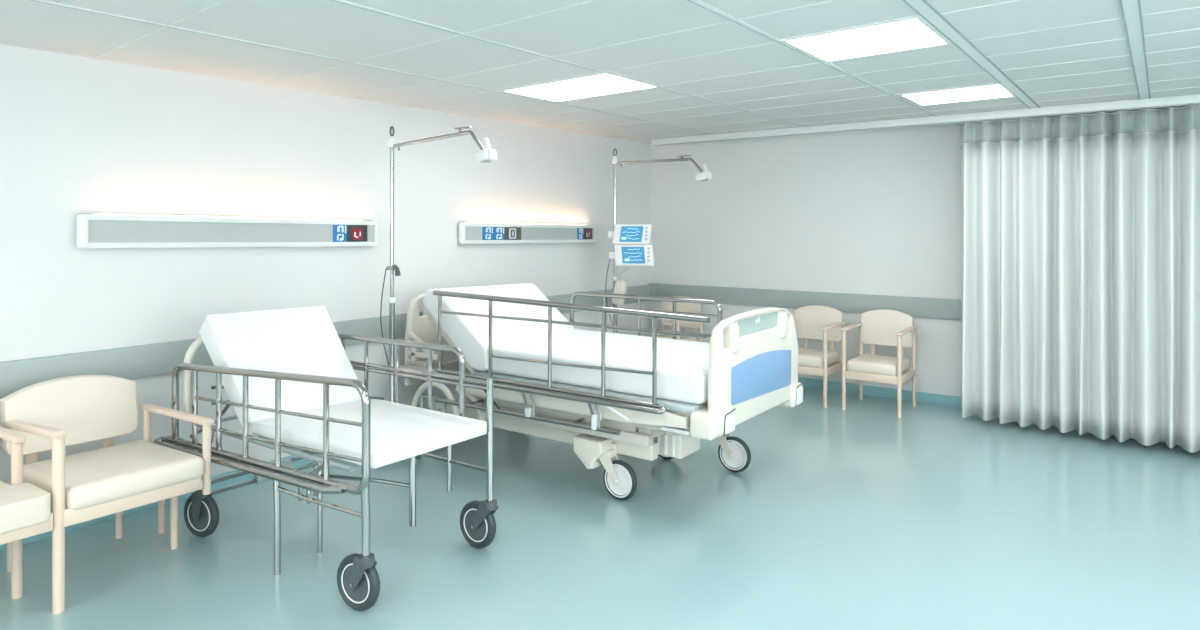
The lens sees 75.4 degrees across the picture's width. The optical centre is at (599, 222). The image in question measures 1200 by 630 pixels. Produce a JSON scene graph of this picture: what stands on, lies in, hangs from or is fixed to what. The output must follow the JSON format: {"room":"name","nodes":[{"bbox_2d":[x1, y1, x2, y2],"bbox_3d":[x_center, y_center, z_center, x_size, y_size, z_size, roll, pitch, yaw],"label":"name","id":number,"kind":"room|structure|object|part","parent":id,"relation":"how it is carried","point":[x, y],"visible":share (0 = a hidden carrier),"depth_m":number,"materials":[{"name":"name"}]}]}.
{"room":"hospital room","nodes":[
{"label":"hospital room","id":0,"kind":"room"},
{"bbox_2d":[0,44,650,483],"bbox_3d":[-2.515,0.352,4.215,0.120,2.395,10.504,0,0,36],"label":"wall","id":1,"kind":"structure","parent":0,"point":[78,134],"depth_m":4.63,"materials":[{"name":"paint"}]},
{"bbox_2d":[0,455,312,550],"bbox_3d":[-2.462,1.508,4.176,0.012,0.085,10.264,0,0,36],"label":"baseboard","id":2,"kind":"structure","parent":1,"relation":"attached to","point":[244,478],"depth_m":4.21,"materials":[{"name":"plastic"}]},
{"bbox_2d":[76,213,377,247],"bbox_3d":[-2.096,0.056,4.644,0.055,0.210,1.833,0,0,36],"label":"panel","id":3,"kind":"object","parent":1,"relation":"attached to","point":[93,230],"visible":1,"depth_m":4.45,"materials":[{"name":"white plastic"}]},
{"bbox_2d":[79,213,371,220],"bbox_3d":[-2.099,-0.005,4.646,0.028,0.088,1.793,0,0,36],"label":"lamp","id":4,"kind":"object","parent":3,"relation":"attached to","point":[82,216],"depth_m":4.26,"materials":[{"name":"white plastic"}]},
{"bbox_3d":[-2.100,0.058,4.647,0.043,0.195,1.821,0,0,36],"label":"plate","id":5,"kind":"part","parent":3,"relation":"part of","materials":[{"name":"grey metal"}]},
{"bbox_2d":[337,225,345,240],"bbox_3d":[-1.710,0.069,5.139,0.002,0.103,0.072,0,0,36],"label":"outlet","id":6,"kind":"object","parent":3,"relation":"attached to","point":[341,229],"depth_m":5.14,"materials":[{"name":"blue plastic"}]},
{"bbox_2d":[352,228,362,239],"bbox_3d":[-1.637,0.077,5.240,0.002,0.078,0.086,0,0,36],"label":"outlet","id":7,"kind":"object","parent":3,"relation":"attached to","point":[357,233],"depth_m":5.24,"materials":[{"name":"red plastic"}]},
{"bbox_2d":[0,284,649,398],"bbox_3d":[-2.464,0.743,4.159,0.028,0.171,10.234,0,0,36],"label":"trim","id":8,"kind":"structure","parent":1,"relation":"attached to","point":[131,362],"depth_m":4.15,"materials":[{"name":"grey paint"}]},
{"bbox_2d":[457,222,596,243],"bbox_3d":[-0.576,0.091,6.736,0.055,0.194,1.773,0,0,36],"label":"panel","id":9,"kind":"object","parent":1,"relation":"attached to","point":[468,232],"visible":1,"depth_m":6.61,"materials":[{"name":"white plastic"}]},
{"bbox_2d":[486,227,492,238],"bbox_3d":[-0.893,0.085,6.263,0.002,0.096,0.083,0,0,36],"label":"outlet","id":10,"kind":"object","parent":9,"relation":"attached to","point":[489,230],"depth_m":6.26,"materials":[{"name":"blue plastic"}]},
{"bbox_2d":[496,227,503,238],"bbox_3d":[-0.818,0.087,6.368,0.002,0.096,0.093,0,0,36],"label":"outlet","id":11,"kind":"object","parent":9,"relation":"attached to","point":[499,230],"depth_m":6.36,"materials":[{"name":"blue plastic"}]},
{"bbox_2d":[509,228,515,238],"bbox_3d":[-0.730,0.090,6.489,0.002,0.086,0.086,0,0,36],"label":"outlet","id":12,"kind":"object","parent":9,"relation":"attached to","point":[512,231],"depth_m":6.49,"materials":[{"name":"white plastic"}]},
{"bbox_2d":[459,222,589,224],"bbox_3d":[-0.579,0.034,6.738,0.028,0.080,1.733,0,0,36],"label":"lamp","id":13,"kind":"object","parent":9,"relation":"attached to","point":[460,223],"depth_m":6.40,"materials":[{"name":"white plastic"}]},
{"bbox_2d":[34,0,1199,139],"bbox_3d":[0.654,-0.843,1.795,7.852,0.006,10.454,0,0,36],"label":"ceiling grid","id":14,"kind":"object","parent":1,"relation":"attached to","point":[1131,11],"depth_m":3.93,"materials":[{"name":"silver metal"}]},
{"bbox_2d":[0,387,1199,629],"bbox_3d":[0.710,1.610,1.872,8.152,0.120,10.564,0,0,36],"label":"floor","id":15,"kind":"structure","parent":0,"point":[862,516],"depth_m":3.71,"materials":[{"name":"plastic"}]},
{"bbox_2d":[0,426,52,598],"bbox_3d":[-2.624,1.144,3.026,0.743,0.812,0.612,0,0,36],"label":"chair","id":16,"kind":"object","parent":15,"relation":"on","point":[25,508],"visible":1,"depth_m":3.04,"materials":[{"name":"beige leather"}]},
{"bbox_3d":[-2.546,0.898,3.312,0.388,0.028,0.043,0,0,36],"label":"armrest","id":17,"kind":"part","parent":16,"relation":"part of","materials":[{"name":"brown wood"}]},
{"bbox_3d":[-2.414,1.228,3.216,0.041,0.645,0.040,0,0,36],"label":"leg","id":18,"kind":"part","parent":16,"relation":"part of","materials":[{"name":"brown wood"}]},
{"bbox_3d":[-2.565,1.121,3.003,0.620,0.112,0.565,0,0,36],"label":"seat","id":19,"kind":"part","parent":16,"relation":"part of","materials":[{"name":"beige plastic"}]},
{"bbox_3d":[-2.587,1.180,3.011,0.634,0.070,0.592,0,0,36],"label":"seat frame","id":20,"kind":"part","parent":16,"relation":"part of","materials":[{"name":"brown wood"}]},
{"bbox_2d":[0,374,213,613],"bbox_3d":[-2.252,1.144,3.538,0.743,0.812,0.654,0,0,36],"label":"chair","id":21,"kind":"object","parent":15,"relation":"on","point":[56,414],"visible":0.91,"depth_m":3.52,"materials":[{"name":"beige wood"}]},
{"bbox_3d":[-2.625,1.370,3.464,0.033,0.360,0.032,0,0,36],"label":"leg","id":22,"kind":"part","parent":21,"relation":"part of","materials":[{"name":"brown wood"}]},
{"bbox_3d":[-2.396,0.871,3.283,0.667,0.086,0.045,0,0,38],"label":"armrest","id":23,"kind":"part","parent":21,"relation":"part of","materials":[{"name":"brown wood"}]},
{"bbox_3d":[-2.158,1.200,3.095,0.045,0.700,0.044,0,0,36],"label":"leg","id":24,"kind":"part","parent":21,"relation":"part of","materials":[{"name":"brown wood"}]},
{"bbox_3d":[-2.516,0.894,3.704,0.121,0.312,0.550,0,0,36],"label":"backrest","id":25,"kind":"part","parent":21,"relation":"part of","materials":[{"name":"beige plastic"}]},
{"bbox_3d":[-2.219,1.180,3.518,0.634,0.070,0.595,0,0,36],"label":"seat frame","id":26,"kind":"part","parent":21,"relation":"part of","materials":[{"name":"brown wood"}]},
{"bbox_3d":[-2.203,1.123,3.502,0.621,0.119,0.553,0,0,36],"label":"seat","id":27,"kind":"part","parent":21,"relation":"part of","materials":[{"name":"beige leather"}]},
{"bbox_3d":[-2.367,1.370,3.820,0.033,0.360,0.032,0,0,36],"label":"leg","id":28,"kind":"part","parent":21,"relation":"part of","materials":[{"name":"brown wood"}]},
{"bbox_3d":[-2.285,1.065,3.916,0.034,0.250,0.033,0,0,36],"label":"arm post","id":29,"kind":"part","parent":21,"relation":"part of","materials":[{"name":"brown wood"}]},
{"bbox_3d":[-2.190,1.365,3.877,0.033,0.370,0.032,0,0,36],"label":"leg","id":30,"kind":"part","parent":21,"relation":"part of","materials":[{"name":"brown wood"}]},
{"bbox_3d":[-2.029,1.365,3.698,0.035,0.370,0.034,0,0,36],"label":"leg","id":31,"kind":"part","parent":21,"relation":"part of","materials":[{"name":"brown wood"}]},
{"bbox_3d":[-2.054,0.925,3.757,0.660,0.041,0.042,0,0,36],"label":"armrest","id":32,"kind":"part","parent":21,"relation":"part of","materials":[{"name":"brown wood"}]},
{"bbox_3d":[-1.815,1.085,3.584,0.036,0.330,0.035,0,0,36],"label":"arm post","id":33,"kind":"part","parent":21,"relation":"part of","materials":[{"name":"brown wood"}]},
{"bbox_2d":[153,306,498,610],"bbox_3d":[-1.372,1.006,3.813,1.698,1.088,0.832,0,0,36],"label":"bed","id":34,"kind":"object","parent":15,"relation":"on","point":[289,379],"visible":0.99,"depth_m":3.69,"materials":[{"name":"metal"}]},
{"bbox_3d":[-1.944,1.177,3.841,0.029,0.319,0.079,0,0,36],"label":"leg","id":35,"kind":"part","parent":34,"relation":"part of","materials":[{"name":"silver metal"}]},
{"bbox_3d":[-1.662,0.800,4.050,0.524,0.456,0.502,0,0,36],"label":"backrest frame","id":36,"kind":"part","parent":34,"relation":"part of","materials":[{"name":"metal"}]},
{"bbox_3d":[-1.653,1.096,3.548,1.555,0.090,0.073,0,0,36],"label":"bumper rail","id":37,"kind":"part","parent":34,"relation":"part of","materials":[{"name":"metal"}]},
{"bbox_3d":[-1.553,0.871,3.501,1.612,0.501,0.033,0,0,36],"label":"rail","id":38,"kind":"part","parent":34,"relation":"part of","materials":[{"name":"metal"}]},
{"bbox_3d":[-1.425,1.305,3.424,0.029,0.490,0.034,0,0,36],"label":"leg","id":39,"kind":"part","parent":34,"relation":"part of","materials":[{"name":"silver metal"}]},
{"bbox_2d":[199,306,360,435],"bbox_3d":[-1.628,0.734,4.019,0.557,0.543,0.620,0,0,36],"label":"cushion","id":40,"kind":"object","parent":34,"relation":"on","point":[304,340],"depth_m":3.95,"materials":[{"name":"white fabric"}]},
{"bbox_3d":[-1.621,1.284,4.404,0.025,0.531,0.045,0,0,36],"label":"leg","id":41,"kind":"part","parent":34,"relation":"part of","materials":[{"name":"silver metal"}]},
{"bbox_3d":[-1.318,1.285,3.656,0.023,0.530,0.023,0,0,36],"label":"leg","id":42,"kind":"part","parent":34,"relation":"part of","materials":[{"name":"silver metal"}]},
{"bbox_3d":[-0.923,1.182,3.056,0.033,0.307,0.045,0,0,5],"label":"leg","id":43,"kind":"part","parent":34,"relation":"part of","materials":[{"name":"silver metal"}]},
{"bbox_3d":[-1.095,0.959,3.648,0.940,0.062,0.645,0,0,36],"label":"mattress","id":44,"kind":"part","parent":34,"relation":"part of","materials":[{"name":"white fabric"}]},
{"bbox_3d":[-1.211,0.923,4.095,0.161,0.017,0.022,0,0,16],"label":"release handle","id":45,"kind":"part","parent":34,"relation":"part of","materials":[{"name":"silver metal"}]},
{"bbox_3d":[-1.151,0.798,4.124,1.221,0.385,0.031,0,0,36],"label":"rail","id":46,"kind":"part","parent":34,"relation":"part of","materials":[{"name":"metal"}]},
{"bbox_3d":[-0.835,1.177,3.462,0.031,0.345,0.031,0,0,36],"label":"leg","id":47,"kind":"part","parent":34,"relation":"part of","materials":[{"name":"silver metal"}]},
{"bbox_3d":[-0.743,1.153,3.827,0.025,0.345,0.025,0,0,36],"label":"leg","id":48,"kind":"part","parent":34,"relation":"part of","materials":[{"name":"silver metal"}]},
{"bbox_3d":[-0.519,1.035,3.665,0.033,0.600,0.033,0,0,36],"label":"leg","id":49,"kind":"part","parent":34,"relation":"part of","materials":[{"name":"silver metal"}]},
{"bbox_2d":[380,126,496,458],"bbox_3d":[-1.080,0.453,4.963,1.144,2.192,0.412,0,0,36],"label":"lamp pole","id":50,"kind":"object","parent":15,"relation":"on","point":[485,155],"visible":0.76,"depth_m":5.14,"materials":[{"name":"grey metal"}]},
{"bbox_3d":[-1.341,0.314,5.113,0.034,0.076,0.086,0,0,-39],"label":"clamp lever","id":51,"kind":"part","parent":50,"relation":"part of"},
{"bbox_3d":[-1.047,-0.496,4.916,0.870,0.135,0.025,0,0,36],"label":"arm","id":52,"kind":"part","parent":50,"relation":"part of"},
{"bbox_3d":[-0.662,-0.440,4.636,0.083,0.135,0.060,0,0,36],"label":"head handle","id":53,"kind":"part","parent":50,"relation":"part of","materials":[{"name":"white plastic"}]},
{"bbox_2d":[400,283,802,499],"bbox_3d":[-0.114,0.991,5.036,2.491,1.116,1.274,0,0,36],"label":"bed","id":54,"kind":"object","parent":15,"relation":"on","point":[591,391],"visible":0.91,"depth_m":4.47,"materials":[{"name":"beige plastic"}]},
{"bbox_3d":[-1.044,0.806,5.811,0.050,0.647,1.035,0,0,36],"label":"headboard","id":55,"kind":"part","parent":54,"relation":"part of","materials":[{"name":"beige plastic"}]},
{"bbox_3d":[-0.781,1.131,4.880,0.018,0.021,0.140,0,0,36],"label":"rail arm","id":56,"kind":"part","parent":54,"relation":"part of","materials":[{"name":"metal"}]},
{"bbox_2d":[423,283,574,371],"bbox_3d":[-0.658,0.695,5.385,0.634,0.519,0.960,0,0,36],"label":"cushion","id":57,"kind":"object","parent":54,"relation":"on","point":[470,334],"depth_m":5.14,"materials":[{"name":"white fabric"}]},
{"bbox_3d":[-0.472,1.129,4.570,1.425,0.042,0.029,0,0,36],"label":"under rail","id":58,"kind":"part","parent":54,"relation":"part of","materials":[{"name":"metal"}]},
{"bbox_3d":[-0.163,1.000,5.034,2.320,0.100,0.955,0,0,36],"label":"frame","id":59,"kind":"part","parent":54,"relation":"part of","materials":[{"name":"metal"}]},
{"bbox_3d":[-0.240,1.252,5.097,1.820,0.125,0.765,0,0,36],"label":"frame","id":60,"kind":"part","parent":54,"relation":"part of","materials":[{"name":"beige plastic"}]},
{"bbox_3d":[-0.273,0.711,4.405,1.980,0.556,0.066,0,0,36],"label":"rail","id":61,"kind":"part","parent":54,"relation":"part of","materials":[{"name":"metal"}]},
{"bbox_3d":[0.017,1.134,4.882,1.730,0.142,0.870,0,0,36],"label":"frame","id":62,"kind":"part","parent":54,"relation":"part of","materials":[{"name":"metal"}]},
{"bbox_3d":[-0.134,1.131,4.410,0.018,0.021,0.140,0,0,36],"label":"rail arm","id":63,"kind":"part","parent":54,"relation":"part of","materials":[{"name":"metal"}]},
{"bbox_3d":[0.170,0.850,4.790,1.545,0.170,0.950,0,0,36],"label":"mattress","id":64,"kind":"part","parent":54,"relation":"part of","materials":[{"name":"white fabric"}]},
{"bbox_3d":[0.284,0.724,5.380,1.248,0.452,0.033,0,0,36],"label":"rail","id":65,"kind":"part","parent":54,"relation":"part of","materials":[{"name":"metal"}]},
{"bbox_3d":[0.888,0.784,4.388,0.050,0.592,1.115,0,0,36],"label":"footboard","id":66,"kind":"part","parent":54,"relation":"part of","materials":[{"name":"beige plastic"}]},
{"bbox_3d":[0.923,0.860,4.393,0.006,0.248,0.813,0,0,36],"label":"colour panel","id":67,"kind":"part","parent":54,"relation":"part of","materials":[{"name":"blue plastic"}]},
{"bbox_2d":[605,149,712,332],"bbox_3d":[0.466,0.432,6.952,1.209,2.236,0.412,0,0,36],"label":"lamp pole","id":68,"kind":"object","parent":15,"relation":"on","point":[702,176],"visible":0.67,"depth_m":7.06,"materials":[{"name":"grey metal"}]},
{"bbox_2d":[612,268,627,305],"bbox_3d":[0.205,0.580,7.069,0.183,0.348,0.120,0,0,36],"label":"pump","id":69,"kind":"object","parent":68,"relation":"attached to","point":[620,285],"visible":0.85,"depth_m":7.03,"materials":[{"name":"beige plastic"}]},
{"bbox_2d":[608,224,651,244],"bbox_3d":[0.268,0.104,6.977,0.406,0.181,0.095,0,0,10],"label":"patient monitor","id":70,"kind":"object","parent":68,"relation":"attached to","point":[622,233],"visible":1,"depth_m":6.94,"materials":[{"name":"white plastic"}]},
{"bbox_2d":[609,245,654,265],"bbox_3d":[0.283,0.292,6.965,0.414,0.193,0.095,0,0,10],"label":"patient monitor","id":71,"kind":"object","parent":68,"relation":"attached to","point":[624,255],"visible":1,"depth_m":6.92,"materials":[{"name":"white plastic"}]},
{"bbox_3d":[0.500,-0.493,6.904,0.934,0.138,0.025,0,0,36],"label":"arm","id":72,"kind":"part","parent":68,"relation":"part of"},
{"bbox_3d":[0.911,-0.436,6.606,0.083,0.135,0.060,0,0,36],"label":"head handle","id":73,"kind":"part","parent":68,"relation":"part of","materials":[{"name":"white plastic"}]},
{"bbox_2d":[640,296,703,341],"bbox_3d":[0.693,1.147,7.675,0.492,0.805,0.503,0,0,36],"label":"armchair","id":74,"kind":"object","parent":15,"relation":"on","point":[666,306],"visible":0.22,"depth_m":7.78,"materials":[{"name":"brown wood"}]},
{"bbox_3d":[0.682,1.183,7.660,0.408,0.097,0.432,0,0,36],"label":"seat","id":75,"kind":"part","parent":74,"relation":"part of","materials":[{"name":"beige leather"}]},
{"bbox_3d":[0.742,1.220,7.365,0.037,0.660,0.037,0,0,36],"label":"leg","id":76,"kind":"part","parent":74,"relation":"part of","materials":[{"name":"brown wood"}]},
{"bbox_3d":[0.821,0.897,7.851,0.432,0.305,0.067,0,0,36],"label":"backrest","id":77,"kind":"part","parent":74,"relation":"part of","materials":[{"name":"beige plastic"}]},
{"bbox_3d":[1.006,1.222,7.729,0.035,0.655,0.035,0,0,36],"label":"leg","id":78,"kind":"part","parent":74,"relation":"part of","materials":[{"name":"brown wood"}]},
{"bbox_2d":[794,305,845,407],"bbox_3d":[1.838,1.147,6.818,0.492,0.805,0.503,0,0,36],"label":"armchair","id":79,"kind":"object","parent":15,"relation":"on","point":[817,322],"visible":0.69,"depth_m":6.87,"materials":[{"name":"brown wood"}]},
{"bbox_3d":[1.827,1.183,6.804,0.408,0.097,0.432,0,0,36],"label":"seat","id":80,"kind":"part","parent":79,"relation":"part of","materials":[{"name":"beige plastic"}]},
{"bbox_3d":[1.966,0.897,6.994,0.432,0.305,0.067,0,0,36],"label":"backrest","id":81,"kind":"part","parent":79,"relation":"part of","materials":[{"name":"beige leather"}]},
{"bbox_3d":[1.840,1.256,6.821,0.466,0.063,0.474,0,0,36],"label":"seat frame","id":82,"kind":"part","parent":79,"relation":"part of","materials":[{"name":"brown wood"}]},
{"bbox_3d":[1.887,1.220,6.508,0.037,0.660,0.037,0,0,36],"label":"leg","id":83,"kind":"part","parent":79,"relation":"part of","materials":[{"name":"brown wood"}]},
{"bbox_3d":[2.017,0.886,6.686,0.048,0.024,0.500,0,0,36],"label":"armrest","id":84,"kind":"part","parent":79,"relation":"part of","materials":[{"name":"brown wood"}]},
{"bbox_3d":[2.152,1.222,6.872,0.035,0.655,0.035,0,0,36],"label":"leg","id":85,"kind":"part","parent":79,"relation":"part of","materials":[{"name":"brown wood"}]},
{"bbox_2d":[840,309,916,417],"bbox_3d":[2.331,1.147,6.485,0.492,0.805,0.503,0,0,36],"label":"armchair","id":86,"kind":"object","parent":15,"relation":"on","point":[886,327],"visible":1,"depth_m":6.52,"materials":[{"name":"beige leather"}]},
{"bbox_3d":[2.021,1.220,6.436,0.037,0.660,0.037,0,0,36],"label":"leg","id":87,"kind":"part","parent":86,"relation":"part of","materials":[{"name":"brown wood"}]},
{"bbox_3d":[2.151,0.886,6.614,0.048,0.024,0.500,0,0,36],"label":"armrest","id":88,"kind":"part","parent":86,"relation":"part of","materials":[{"name":"brown wood"}]},
{"bbox_3d":[2.286,1.222,6.800,0.035,0.655,0.035,0,0,36],"label":"leg","id":89,"kind":"part","parent":86,"relation":"part of","materials":[{"name":"brown wood"}]},
{"bbox_3d":[2.321,1.183,6.471,0.408,0.097,0.432,0,0,36],"label":"seat","id":90,"kind":"part","parent":86,"relation":"part of","materials":[{"name":"beige leather"}]},
{"bbox_3d":[2.333,1.256,6.487,0.466,0.063,0.474,0,0,36],"label":"seat frame","id":91,"kind":"part","parent":86,"relation":"part of","materials":[{"name":"brown wood"}]},
{"bbox_3d":[2.459,0.897,6.661,0.432,0.305,0.067,0,0,36],"label":"backrest","id":92,"kind":"part","parent":86,"relation":"part of","materials":[{"name":"beige leather"}]},
{"bbox_3d":[2.380,1.220,6.175,0.037,0.660,0.037,0,0,36],"label":"leg","id":93,"kind":"part","parent":86,"relation":"part of","materials":[{"name":"brown wood"}]},
{"bbox_3d":[2.510,0.886,6.353,0.048,0.024,0.500,0,0,36],"label":"armrest","id":94,"kind":"part","parent":86,"relation":"part of","materials":[{"name":"brown wood"}]},
{"bbox_3d":[2.645,1.222,6.539,0.035,0.655,0.035,0,0,36],"label":"leg","id":95,"kind":"part","parent":86,"relation":"part of","materials":[{"name":"brown wood"}]},
{"bbox_2d":[0,0,1199,143],"bbox_3d":[0.710,-0.895,1.872,8.092,0.100,10.504,0,0,36],"label":"ceiling","id":96,"kind":"structure","parent":0,"point":[328,28],"depth_m":3.77,"materials":[{"name":"tile"}]},
{"bbox_2d":[500,72,660,101],"bbox_3d":[-0.131,-0.840,4.857,0.961,0.010,0.562,0,0,42],"label":"recessed light","id":97,"kind":"object","parent":96,"relation":"in","point":[607,83],"visible":1,"depth_m":4.81,"materials":[{"name":"white plastic"}]},
{"bbox_2d":[780,15,951,62],"bbox_3d":[1.238,-0.840,3.601,0.630,0.010,0.653,0,0,36],"label":"recessed light","id":98,"kind":"object","parent":96,"relation":"in","point":[911,32],"visible":0.98,"depth_m":3.55,"materials":[{"name":"white plastic"}]},
{"bbox_2d":[651,94,1199,145],"bbox_3d":[3.296,-0.812,5.643,7.114,0.066,0.060,0,0,39],"label":"rail","id":99,"kind":"object","parent":96,"relation":"attached to","point":[1183,100],"visible":1,"depth_m":6.05,"materials":[{"name":"white plastic"}]},
{"bbox_2d":[960,105,1199,452],"bbox_3d":[4.017,0.362,5.061,3.162,2.276,0.213,0,0,39],"label":"privacy curtain","id":100,"kind":"object","parent":99,"relation":"hanging from","point":[1080,234],"visible":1,"depth_m":5.52,"materials":[{"name":"fabric"}]},
{"bbox_2d":[898,83,1016,105],"bbox_3d":[2.356,-0.840,5.111,0.625,0.010,0.632,0,0,36],"label":"recessed light","id":101,"kind":"object","parent":96,"relation":"in","point":[990,91],"visible":1,"depth_m":5.07,"materials":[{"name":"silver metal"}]},
{"bbox_2d":[651,105,1199,396],"bbox_3d":[3.761,0.352,6.073,7.852,2.395,0.120,0,0,36],"label":"wall","id":102,"kind":"structure","parent":0,"point":[874,211],"depth_m":7.20,"materials":[{"name":"paint"}]},
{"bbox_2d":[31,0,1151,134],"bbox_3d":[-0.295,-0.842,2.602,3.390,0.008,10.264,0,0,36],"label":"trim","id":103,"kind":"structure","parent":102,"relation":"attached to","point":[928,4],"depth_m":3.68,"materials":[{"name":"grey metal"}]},
{"bbox_2d":[649,284,654,295],"bbox_3d":[0.557,0.735,8.283,0.070,0.170,0.070,0,0,36],"label":"trim","id":104,"kind":"structure","parent":102,"relation":"attached to","point":[652,286],"depth_m":8.25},
{"bbox_2d":[650,283,960,319],"bbox_3d":[3.718,0.730,6.013,7.852,0.170,0.028,0,0,36],"label":"trim","id":105,"kind":"structure","parent":102,"relation":"attached to","point":[939,308],"depth_m":7.22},
{"bbox_2d":[798,377,960,406],"bbox_3d":[3.722,1.506,6.020,7.852,0.088,0.012,0,0,36],"label":"baseboard","id":106,"kind":"structure","parent":102,"relation":"attached to","point":[948,400],"depth_m":6.88,"materials":[{"name":"plastic"}]}
]}

